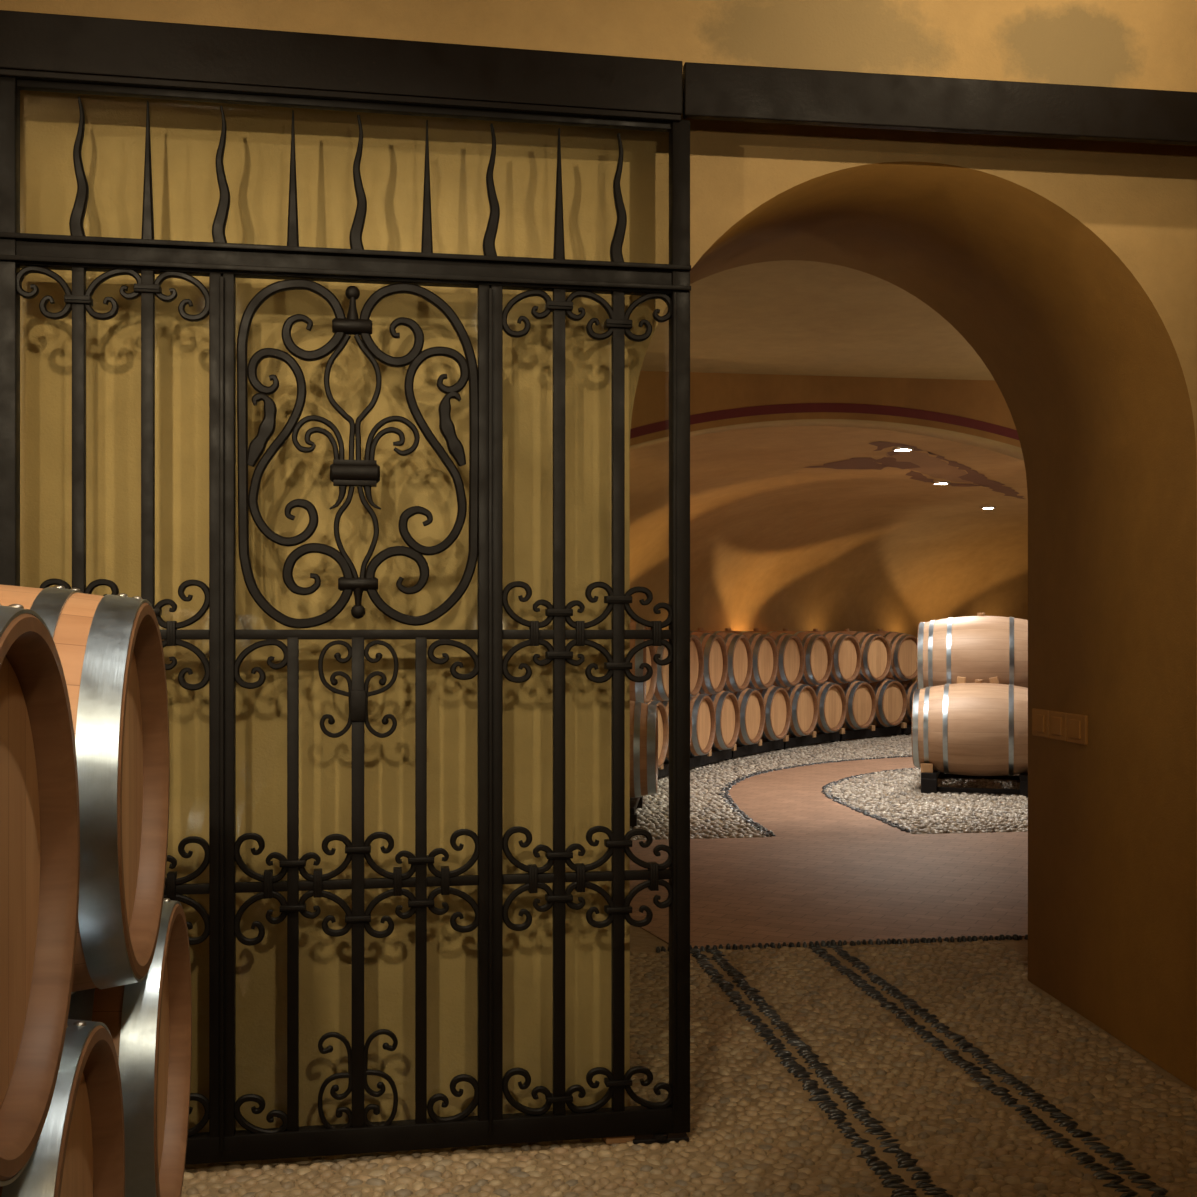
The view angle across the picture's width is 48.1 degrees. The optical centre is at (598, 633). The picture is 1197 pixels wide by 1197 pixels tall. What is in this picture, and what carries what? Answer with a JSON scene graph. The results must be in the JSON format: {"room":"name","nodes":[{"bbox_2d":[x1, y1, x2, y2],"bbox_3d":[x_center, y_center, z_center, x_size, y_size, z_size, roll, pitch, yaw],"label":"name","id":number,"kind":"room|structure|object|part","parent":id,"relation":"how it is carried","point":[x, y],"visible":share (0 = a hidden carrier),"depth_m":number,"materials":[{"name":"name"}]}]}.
{"room":"wine cellar","nodes":[
{"label":"wine cellar","id":0,"kind":"room"},
{"bbox_2d":[0,0,1196,1132],"bbox_3d":[-0.246,-0.425,4.004,7.800,3.350,1.171,0,0,-8],"label":"wall","id":1,"kind":"structure","parent":0,"point":[1068,267],"depth_m":3.42,"materials":[{"name":"paint"}]},
{"bbox_2d":[0,10,682,121],"bbox_3d":[-1.227,-1.330,3.126,2.878,0.144,0.185,0,0,-10],"label":"beam","id":2,"kind":"structure","parent":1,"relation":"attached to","point":[34,46],"depth_m":3.14,"materials":[{"name":"metal"}]},
{"bbox_2d":[0,77,690,1164],"bbox_3d":[-0.587,-0.018,3.178,1.645,2.493,0.054,0,0,-10],"label":"gate","id":3,"kind":"object","parent":2,"relation":"hanging from","point":[298,267],"visible":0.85,"depth_m":3.18,"materials":[{"name":"metal"}]},
{"bbox_3d":[-1.114,0.002,3.092,0.423,0.024,0.018,0,0,-10],"label":"cross rail","id":4,"kind":"part","parent":3,"relation":"part of","materials":[{"name":"metal"}]},
{"bbox_3d":[-1.114,0.594,3.092,0.423,0.022,0.018,0,0,-10],"label":"cross rail","id":5,"kind":"part","parent":3,"relation":"part of","materials":[{"name":"metal"}]},
{"bbox_3d":[-0.588,-0.871,3.185,1.645,0.066,0.036,0,0,-10],"label":"rail","id":6,"kind":"part","parent":3,"relation":"part of","materials":[{"name":"metal"}]},
{"bbox_3d":[-0.572,-1.254,3.186,1.524,0.022,0.024,0,0,-10],"label":"head rail","id":7,"kind":"part","parent":3,"relation":"part of","materials":[{"name":"metal"}]},
{"bbox_3d":[-0.587,-0.849,3.176,1.645,0.012,0.050,0,0,-10],"label":"rail moulding","id":8,"kind":"part","parent":3,"relation":"part of","materials":[{"name":"metal"}]},
{"bbox_3d":[-0.587,-0.899,3.176,1.645,0.012,0.050,0,0,-10],"label":"rail moulding","id":9,"kind":"part","parent":3,"relation":"part of","materials":[{"name":"metal"}]},
{"bbox_3d":[-0.570,0.594,3.186,0.568,0.022,0.018,0,0,-10],"label":"cross rail","id":10,"kind":"part","parent":3,"relation":"part of","materials":[{"name":"metal"}]},
{"bbox_3d":[-0.570,0.002,3.186,0.568,0.024,0.018,0,0,-10],"label":"cross rail","id":11,"kind":"part","parent":3,"relation":"part of","materials":[{"name":"metal"}]},
{"bbox_3d":[-0.588,1.198,3.183,1.645,0.061,0.040,0,0,-10],"label":"rail","id":12,"kind":"part","parent":3,"relation":"part of","materials":[{"name":"metal"}]},
{"bbox_3d":[-0.027,0.594,3.280,0.419,0.022,0.018,0,0,-10],"label":"cross rail","id":13,"kind":"part","parent":3,"relation":"part of","materials":[{"name":"metal"}]},
{"bbox_3d":[-0.027,0.002,3.280,0.419,0.024,0.018,0,0,-10],"label":"cross rail","id":14,"kind":"part","parent":3,"relation":"part of","materials":[{"name":"metal"}]},
{"bbox_2d":[683,62,1196,145],"bbox_3d":[1.929,-1.335,3.613,3.495,0.130,0.191,0,0,-8],"label":"beam","id":15,"kind":"structure","parent":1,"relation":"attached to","point":[721,92],"depth_m":3.37,"materials":[{"name":"metal"}]},
{"bbox_2d":[1032,708,1087,744],"bbox_3d":[1.568,0.312,4.541,0.021,0.096,0.447,0,0,-4],"label":"light switch","id":16,"kind":"object","parent":1,"relation":"attached to","point":[1068,727],"visible":1,"depth_m":4.53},
{"bbox_2d":[1032,708,1049,737],"bbox_3d":[1.558,0.313,4.713,0.015,0.096,0.142,0,0,-4],"label":"switch plate","id":17,"kind":"object","parent":16,"relation":"attached to","point":[1040,717],"depth_m":4.69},
{"bbox_2d":[1049,711,1066,741],"bbox_3d":[1.569,0.313,4.566,0.015,0.096,0.143,0,0,-4],"label":"switch plate","id":18,"kind":"object","parent":16,"relation":"attached to","point":[1057,720],"depth_m":4.55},
{"bbox_2d":[1067,713,1087,744],"bbox_3d":[1.579,0.313,4.420,0.015,0.096,0.143,0,0,-4],"label":"switch plate","id":19,"kind":"object","parent":16,"relation":"attached to","point":[1077,725],"depth_m":4.40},
{"bbox_2d":[181,732,1196,1196],"bbox_3d":[3.922,1.308,9.673,18.800,0.124,24.900,0,0,-8],"label":"floor","id":20,"kind":"structure","parent":0,"point":[744,891],"depth_m":5.49,"materials":[{"name":"stone"}]},
{"bbox_2d":[630,796,642,827],"bbox_3d":[-0.067,1.186,9.137,0.700,0.136,1.030,0,0,4],"label":"rack","id":21,"kind":"object","parent":20,"relation":"on","point":[637,802],"visible":0.16,"depth_m":8.74,"materials":[{"name":"black metal"}]},
{"bbox_3d":[0.232,1.141,9.120,0.070,0.047,1.020,0,0,4],"label":"rail","id":22,"kind":"part","parent":21,"relation":"part of","materials":[{"name":"black metal"}]},
{"bbox_2d":[630,701,657,797],"bbox_3d":[-0.083,0.757,8.985,0.950,0.726,0.700,0,0,4],"label":"wine barrel","id":23,"kind":"object","parent":21,"relation":"on","point":[643,717],"visible":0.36,"depth_m":8.70,"materials":[{"name":"brown wood"}]},
{"bbox_2d":[630,621,645,702],"bbox_3d":[-0.147,0.207,9.455,0.950,0.726,0.700,0,0,4],"label":"wine barrel","id":24,"kind":"object","parent":23,"relation":"on","point":[637,690],"visible":0.16,"depth_m":9.17,"materials":[{"name":"brown wood"}]},
{"bbox_2d":[658,764,668,777],"bbox_3d":[0.233,1.190,11.506,0.630,0.129,1.294,0,0,21],"label":"rack","id":25,"kind":"object","parent":20,"relation":"on","point":[665,771],"visible":0.03,"depth_m":11.49,"materials":[{"name":"black metal"}]},
{"bbox_2d":[648,700,668,767],"bbox_3d":[0.081,0.819,11.203,0.900,0.666,0.640,0,0,20],"label":"wine barrel","id":26,"kind":"object","parent":25,"relation":"on","point":[663,726],"visible":0.12,"depth_m":11.21,"materials":[{"name":"brown wood"}]},
{"bbox_2d":[645,639,656,703],"bbox_3d":[-0.029,0.272,10.884,0.900,0.666,0.640,0,0,19],"label":"wine barrel","id":27,"kind":"object","parent":26,"relation":"on","point":[650,650],"visible":0.02,"depth_m":10.92,"materials":[{"name":"brown wood"}]},
{"bbox_2d":[661,700,691,762],"bbox_3d":[0.317,0.819,11.836,0.900,0.666,0.640,0,0,22],"label":"wine barrel","id":28,"kind":"object","parent":25,"relation":"on","point":[666,703],"visible":0.03,"depth_m":11.56,"materials":[{"name":"brown wood"}]},
{"bbox_2d":[652,639,668,701],"bbox_3d":[0.196,0.272,11.520,0.900,0.666,0.640,0,0,20],"label":"wine barrel","id":29,"kind":"object","parent":28,"relation":"on","point":[661,693],"visible":0.08,"depth_m":11.22,"materials":[{"name":"brown wood"}]},
{"bbox_2d":[645,627,703,696],"bbox_3d":[0.444,0.272,12.150,0.900,0.666,0.640,0,0,23],"label":"wine barrel","id":30,"kind":"object","parent":28,"relation":"on","point":[696,651],"visible":0.11,"depth_m":12.11,"materials":[{"name":"brown wood"}]},
{"bbox_2d":[181,939,1196,1196],"bbox_3d":[-0.101,1.249,3.055,4.098,0.014,4.344,0,0,-8],"label":"paving","id":31,"kind":"object","parent":20,"relation":"on","point":[1020,1038],"visible":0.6,"depth_m":3.55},
{"bbox_2d":[603,1136,634,1144],"bbox_3d":[0.051,1.240,3.307,0.072,0.020,0.040,0,0,-11],"label":"wooden block","id":32,"kind":"object","parent":31,"relation":"on","point":[609,1140],"visible":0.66,"depth_m":3.29,"materials":[{"name":"brown wood"}]},
{"bbox_2d":[632,1133,688,1143],"bbox_3d":[0.149,1.240,3.327,0.140,0.021,0.089,0,0,-8],"label":"floor guide","id":33,"kind":"object","parent":31,"relation":"on","point":[655,1138],"visible":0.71,"depth_m":3.29,"materials":[{"name":"black metal"}]},
{"bbox_3d":[-1.169,1.202,2.010,0.530,0.115,1.440,0,0,-8],"label":"rack","id":34,"kind":"object","parent":31,"relation":"on","visible":0},
{"bbox_2d":[0,1019,124,1196],"bbox_3d":[-1.124,0.794,1.652,0.950,0.674,0.648,0,0,-11],"label":"wine barrel","id":35,"kind":"object","parent":34,"relation":"on","point":[79,1151],"visible":0.6,"depth_m":1.85,"materials":[{"name":"brown wood"}]},
{"bbox_2d":[0,603,79,1186],"bbox_3d":[-1.062,0.252,1.314,0.950,0.674,0.648,0,0,-11],"label":"wine barrel","id":36,"kind":"object","parent":35,"relation":"on","point":[40,814],"visible":1,"depth_m":1.55,"materials":[{"name":"brown wood"}]},
{"bbox_2d":[68,898,191,1196],"bbox_3d":[-1.228,0.765,2.326,0.950,0.674,0.648,0,0,-11],"label":"wine barrel","id":37,"kind":"object","parent":34,"relation":"on","point":[148,1021],"visible":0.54,"depth_m":2.20,"materials":[{"name":"brown wood"}]},
{"bbox_2d":[0,585,169,993],"bbox_3d":[-1.162,0.225,1.982,0.950,0.674,0.648,0,0,-11],"label":"wine barrel","id":38,"kind":"object","parent":37,"relation":"on","point":[109,647],"visible":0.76,"depth_m":1.91,"materials":[{"name":"brown wood"}]},
{"bbox_2d":[690,749,731,767],"bbox_3d":[0.754,1.190,12.754,0.630,0.129,1.294,0,0,25],"label":"rack","id":39,"kind":"object","parent":20,"relation":"on","point":[716,756],"visible":0.34,"depth_m":12.67,"materials":[{"name":"black metal"}]},
{"bbox_2d":[690,693,715,756],"bbox_3d":[0.578,0.819,12.462,0.900,0.666,0.640,0,0,24],"label":"wine barrel","id":40,"kind":"object","parent":39,"relation":"on","point":[702,708],"visible":0.29,"depth_m":12.27,"materials":[{"name":"brown wood"}]},
{"bbox_2d":[690,631,727,694],"bbox_3d":[0.718,0.272,12.771,0.900,0.666,0.640,0,0,25],"label":"wine barrel","id":41,"kind":"object","parent":40,"relation":"on","point":[715,655],"visible":0.35,"depth_m":12.57,"materials":[{"name":"brown wood"}]},
{"bbox_2d":[708,690,739,750],"bbox_3d":[0.865,0.819,13.077,0.900,0.666,0.640,0,0,26],"label":"wine barrel","id":42,"kind":"object","parent":39,"relation":"on","point":[726,705],"visible":0.34,"depth_m":12.87,"materials":[{"name":"brown wood"}]},
{"bbox_2d":[695,628,752,692],"bbox_3d":[1.020,0.272,13.380,0.900,0.666,0.640,0,0,28],"label":"wine barrel","id":43,"kind":"object","parent":42,"relation":"on","point":[739,652],"visible":0.34,"depth_m":13.18,"materials":[{"name":"brown wood"}]},
{"bbox_2d":[729,739,783,759],"bbox_3d":[1.385,1.190,13.956,0.630,0.129,1.294,0,0,30],"label":"rack","id":44,"kind":"object","parent":20,"relation":"on","point":[777,745],"visible":0.54,"depth_m":13.75,"materials":[{"name":"black metal"}]},
{"bbox_2d":[733,688,764,745],"bbox_3d":[1.181,0.819,13.680,0.900,0.666,0.640,0,0,29],"label":"wine barrel","id":45,"kind":"object","parent":44,"relation":"on","point":[751,702],"visible":0.35,"depth_m":13.46,"materials":[{"name":"brown wood"}]},
{"bbox_2d":[722,628,777,689],"bbox_3d":[1.351,0.272,13.977,0.900,0.666,0.640,0,0,30],"label":"wine barrel","id":46,"kind":"object","parent":45,"relation":"on","point":[763,647],"visible":0.41,"depth_m":13.75,"materials":[{"name":"brown wood"}]},
{"bbox_2d":[758,685,790,741],"bbox_3d":[1.528,0.819,14.269,0.900,0.666,0.640,0,0,32],"label":"wine barrel","id":47,"kind":"object","parent":44,"relation":"on","point":[777,703],"visible":0.34,"depth_m":14.01,"materials":[{"name":"brown wood"}]},
{"bbox_2d":[748,628,804,687],"bbox_3d":[1.713,0.272,14.556,0.900,0.666,0.640,0,0,33],"label":"wine barrel","id":48,"kind":"object","parent":47,"relation":"on","point":[791,657],"visible":0.38,"depth_m":14.30,"materials":[{"name":"brown wood"}]},
{"bbox_2d":[783,735,788,741],"bbox_3d":[1.980,1.117,14.380,0.100,0.065,0.070,0,0,33],"label":"chock","id":49,"kind":"object","parent":44,"relation":"on","point":[786,738],"visible":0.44,"depth_m":14.34,"materials":[{"name":"brown wood"}]},
{"bbox_2d":[737,732,839,749],"bbox_3d":[2.139,1.190,15.093,0.630,0.129,1.294,0,0,37],"label":"rack","id":50,"kind":"object","parent":20,"relation":"on","point":[835,736],"visible":0.6,"depth_m":14.86,"materials":[{"name":"black metal"}]},
{"bbox_2d":[784,683,817,737],"bbox_3d":[1.906,0.819,14.839,0.900,0.666,0.640,0,0,35],"label":"wine barrel","id":51,"kind":"object","parent":50,"relation":"on","point":[803,698],"visible":0.31,"depth_m":14.57,"materials":[{"name":"brown wood"}]},
{"bbox_2d":[775,628,831,685],"bbox_3d":[2.107,0.272,15.117,0.900,0.666,0.640,0,0,37],"label":"wine barrel","id":52,"kind":"object","parent":51,"relation":"on","point":[817,648],"visible":0.35,"depth_m":14.85,"materials":[{"name":"brown wood"}]},
{"bbox_2d":[807,731,815,737],"bbox_3d":[2.364,1.117,14.926,0.100,0.065,0.070,0,0,37],"label":"chock","id":53,"kind":"object","parent":50,"relation":"on","point":[813,733],"visible":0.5,"depth_m":14.89,"materials":[{"name":"brown wood"}]},
{"bbox_2d":[811,681,846,734],"bbox_3d":[2.317,0.819,15.389,0.900,0.666,0.640,0,0,38],"label":"wine barrel","id":54,"kind":"object","parent":50,"relation":"on","point":[832,704],"visible":0.39,"depth_m":15.10,"materials":[{"name":"brown wood"}]},
{"bbox_2d":[802,629,860,683],"bbox_3d":[2.535,0.272,15.654,0.900,0.666,0.640,0,0,40],"label":"wine barrel","id":55,"kind":"object","parent":54,"relation":"on","point":[846,652],"visible":0.38,"depth_m":15.37,"materials":[{"name":"brown wood"}]},
{"bbox_2d":[837,728,844,733],"bbox_3d":[2.780,1.117,15.448,0.100,0.065,0.070,0,0,40],"label":"chock","id":56,"kind":"object","parent":50,"relation":"on","point":[842,730],"visible":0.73,"depth_m":15.40,"materials":[{"name":"brown wood"}]},
{"bbox_2d":[725,757,914,836],"bbox_3d":[3.267,1.255,12.027,2.901,0.018,8.617,0,0,41],"label":"path","id":57,"kind":"object","parent":20,"relation":"on","point":[790,802],"visible":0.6,"depth_m":9.98,"materials":[{"name":"ceramic"}]},
{"bbox_2d":[718,755,919,836],"bbox_3d":[3.256,1.246,12.041,2.937,0.020,8.594,0,0,42],"label":"slate border","id":58,"kind":"object","parent":57,"relation":"on","point":[768,833],"visible":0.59,"depth_m":10.12,"materials":[{"name":"stone"}]},
{"bbox_2d":[630,733,1027,839],"bbox_3d":[2.938,1.243,12.675,4.029,0.026,10.704,0,0,21],"label":"gravel","id":59,"kind":"object","parent":20,"relation":"on","point":[1014,814],"visible":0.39,"depth_m":10.19,"materials":[{"name":"grey gravel"}]},
{"bbox_2d":[921,770,1027,797],"bbox_3d":[3.113,1.173,10.945,0.860,0.177,1.250,0,0,17],"label":"rack","id":60,"kind":"object","parent":59,"relation":"on","point":[928,780],"visible":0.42,"depth_m":10.46,"materials":[{"name":"black metal"}]},
{"bbox_2d":[921,763,932,772],"bbox_3d":[2.576,1.051,10.530,0.090,0.070,0.090,0,0,11],"label":"chock","id":61,"kind":"object","parent":60,"relation":"on","point":[925,767],"visible":1,"depth_m":10.49,"materials":[{"name":"brown wood"}]},
{"bbox_3d":[2.761,1.110,11.059,0.120,0.050,1.240,0,0,17],"label":"rail","id":62,"kind":"part","parent":60,"relation":"part of","materials":[{"name":"black metal"}]},
{"bbox_2d":[912,679,1027,775],"bbox_3d":[3.013,0.742,10.620,1.000,0.762,0.736,0,0,17],"label":"wine barrel","id":63,"kind":"object","parent":60,"relation":"on","point":[978,728],"visible":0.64,"depth_m":10.36,"materials":[{"name":"brown wood"}]},
{"bbox_2d":[957,676,965,682],"bbox_3d":[2.891,0.371,10.689,0.071,0.062,0.060,0,0,17],"label":"wedge","id":64,"kind":"object","parent":63,"relation":"on","point":[959,679],"visible":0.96,"depth_m":10.66,"materials":[{"name":"brown wood"}]},
{"bbox_2d":[917,613,1027,688],"bbox_3d":[3.174,0.205,11.130,1.000,0.762,0.736,0,0,17],"label":"wine barrel","id":65,"kind":"object","parent":63,"relation":"on","point":[980,646],"visible":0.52,"depth_m":10.85,"materials":[{"name":"brown wood"}]},
{"bbox_2d":[989,677,998,683],"bbox_3d":[3.131,0.371,10.615,0.074,0.065,0.060,0,0,17],"label":"wedge","id":66,"kind":"object","parent":63,"relation":"on","point":[993,679],"visible":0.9,"depth_m":10.59,"materials":[{"name":"brown wood"}]},
{"bbox_3d":[3.468,1.110,10.841,0.120,0.050,1.240,0,0,17],"label":"rail","id":67,"kind":"part","parent":60,"relation":"part of","materials":[{"name":"black metal"}]},
{"bbox_2d":[801,726,900,741],"bbox_3d":[3.026,1.190,16.137,0.630,0.129,1.294,0,0,44],"label":"rack","id":68,"kind":"object","parent":20,"relation":"on","point":[896,730],"visible":0.62,"depth_m":15.88,"materials":[{"name":"black metal"}]},
{"bbox_2d":[839,680,875,730],"bbox_3d":[2.762,0.819,15.913,0.900,0.666,0.640,0,0,42],"label":"wine barrel","id":69,"kind":"object","parent":68,"relation":"on","point":[860,695],"visible":0.38,"depth_m":15.60,"materials":[{"name":"brown wood"}]},
{"bbox_2d":[834,629,891,682],"bbox_3d":[2.998,0.272,16.165,0.900,0.666,0.640,0,0,44],"label":"wine barrel","id":70,"kind":"object","parent":69,"relation":"on","point":[876,656],"visible":0.44,"depth_m":15.86,"materials":[{"name":"brown wood"}]},
{"bbox_2d":[865,725,874,730],"bbox_3d":[3.229,1.117,15.943,0.100,0.065,0.070,0,0,44],"label":"chock","id":71,"kind":"object","parent":68,"relation":"on","point":[872,727],"visible":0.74,"depth_m":15.90,"materials":[{"name":"brown wood"}]},
{"bbox_2d":[869,678,906,727],"bbox_3d":[3.241,0.819,16.409,0.640,0.666,0.900,0,0,-44],"label":"wine barrel","id":72,"kind":"object","parent":68,"relation":"on","point":[891,696],"visible":0.39,"depth_m":16.08,"materials":[{"name":"brown wood"}]},
{"bbox_2d":[866,629,916,681],"bbox_3d":[3.494,0.272,16.644,0.640,0.666,0.900,0,0,-42],"label":"wine barrel","id":73,"kind":"object","parent":72,"relation":"on","point":[903,646],"visible":0.39,"depth_m":16.30,"materials":[{"name":"brown wood"}]},
{"bbox_2d":[892,725,911,734],"bbox_3d":[4.049,1.190,17.057,1.294,0.129,0.630,0,0,-38],"label":"rack","id":74,"kind":"object","parent":20,"relation":"on","point":[904,731],"visible":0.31,"depth_m":16.46,"materials":[{"name":"black metal"}]},
{"bbox_2d":[897,722,906,727],"bbox_3d":[3.710,1.117,16.408,0.070,0.065,0.100,0,0,-42],"label":"chock","id":75,"kind":"object","parent":74,"relation":"on","point":[903,725],"visible":0.76,"depth_m":16.37,"materials":[{"name":"brown wood"}]},
{"bbox_2d":[900,677,917,725],"bbox_3d":[3.755,0.819,16.871,0.640,0.666,0.900,0,0,-40],"label":"wine barrel","id":76,"kind":"object","parent":74,"relation":"on","point":[910,686],"visible":0.08,"depth_m":16.45,"materials":[{"name":"brown wood"}]},
{"bbox_2d":[656,934,1168,1196],"bbox_3d":[1.262,1.242,3.572,1.592,0.028,3.760,0,0,-8],"label":"inlay","id":77,"kind":"object","parent":20,"relation":"on","point":[827,1105],"visible":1,"depth_m":3.82,"materials":[{"name":"stone"}]},
{"bbox_2d":[641,260,993,379],"bbox_3d":[3.356,-1.645,6.812,16.500,0.110,3.414,0,0,-8],"label":"ceiling","id":78,"kind":"structure","parent":0,"point":[784,317],"depth_m":7.01,"materials":[{"name":"beige paint"}]},
{"bbox_2d":[630,371,1023,460],"bbox_3d":[3.104,-0.200,8.642,16.500,2.900,0.280,0,0,-8],"label":"wall","id":79,"kind":"structure","parent":0,"point":[981,400],"depth_m":8.29,"materials":[{"name":"beige paint"}]},
{"bbox_2d":[630,403,1018,439],"bbox_3d":[1.489,-0.519,8.277,7.353,1.808,0.004,0,0,-8],"label":"trim","id":80,"kind":"structure","parent":79,"relation":"attached to","point":[800,407],"depth_m":8.27,"materials":[{"name":"paint"}]},
{"bbox_2d":[630,428,1027,730],"bbox_3d":[4.170,-0.021,14.618,16.984,2.741,5.308,0,0,-40],"label":"wall","id":81,"kind":"structure","parent":0,"point":[777,543],"depth_m":15.36,"materials":[{"name":"beige paint"}]},
{"bbox_2d":[760,426,1027,516],"bbox_3d":[3.190,-1.440,15.376,18.500,0.100,13.400,0,0,-8],"label":"ceiling","id":82,"kind":"structure","parent":0,"point":[811,445],"depth_m":10.88,"materials":[{"name":"beige paint"}]},
{"bbox_2d":[892,447,913,451],"bbox_3d":[2.277,-1.381,10.030,0.160,0.018,0.160,0,0,-8],"label":"recessed light","id":83,"kind":"object","parent":82,"relation":"in","point":[896,449],"visible":1,"depth_m":10.00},
{"bbox_2d":[805,441,1023,498],"bbox_3d":[2.858,-1.388,11.948,1.210,0.002,4.784,0,0,30],"label":"mural","id":84,"kind":"object","parent":82,"relation":"attached to","point":[923,463],"visible":1,"depth_m":11.11,"materials":[{"name":"paint"}]},
{"bbox_2d":[932,481,949,484],"bbox_3d":[3.134,-1.381,12.275,0.160,0.018,0.160,0,0,-8],"label":"recessed light","id":85,"kind":"object","parent":82,"relation":"in","point":[935,482],"visible":1,"depth_m":12.24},
{"bbox_2d":[980,506,995,508],"bbox_3d":[4.266,-1.381,14.693,0.160,0.018,0.160,0,0,-8],"label":"recessed light","id":86,"kind":"object","parent":82,"relation":"in","point":[984,507],"visible":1,"depth_m":14.64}
]}

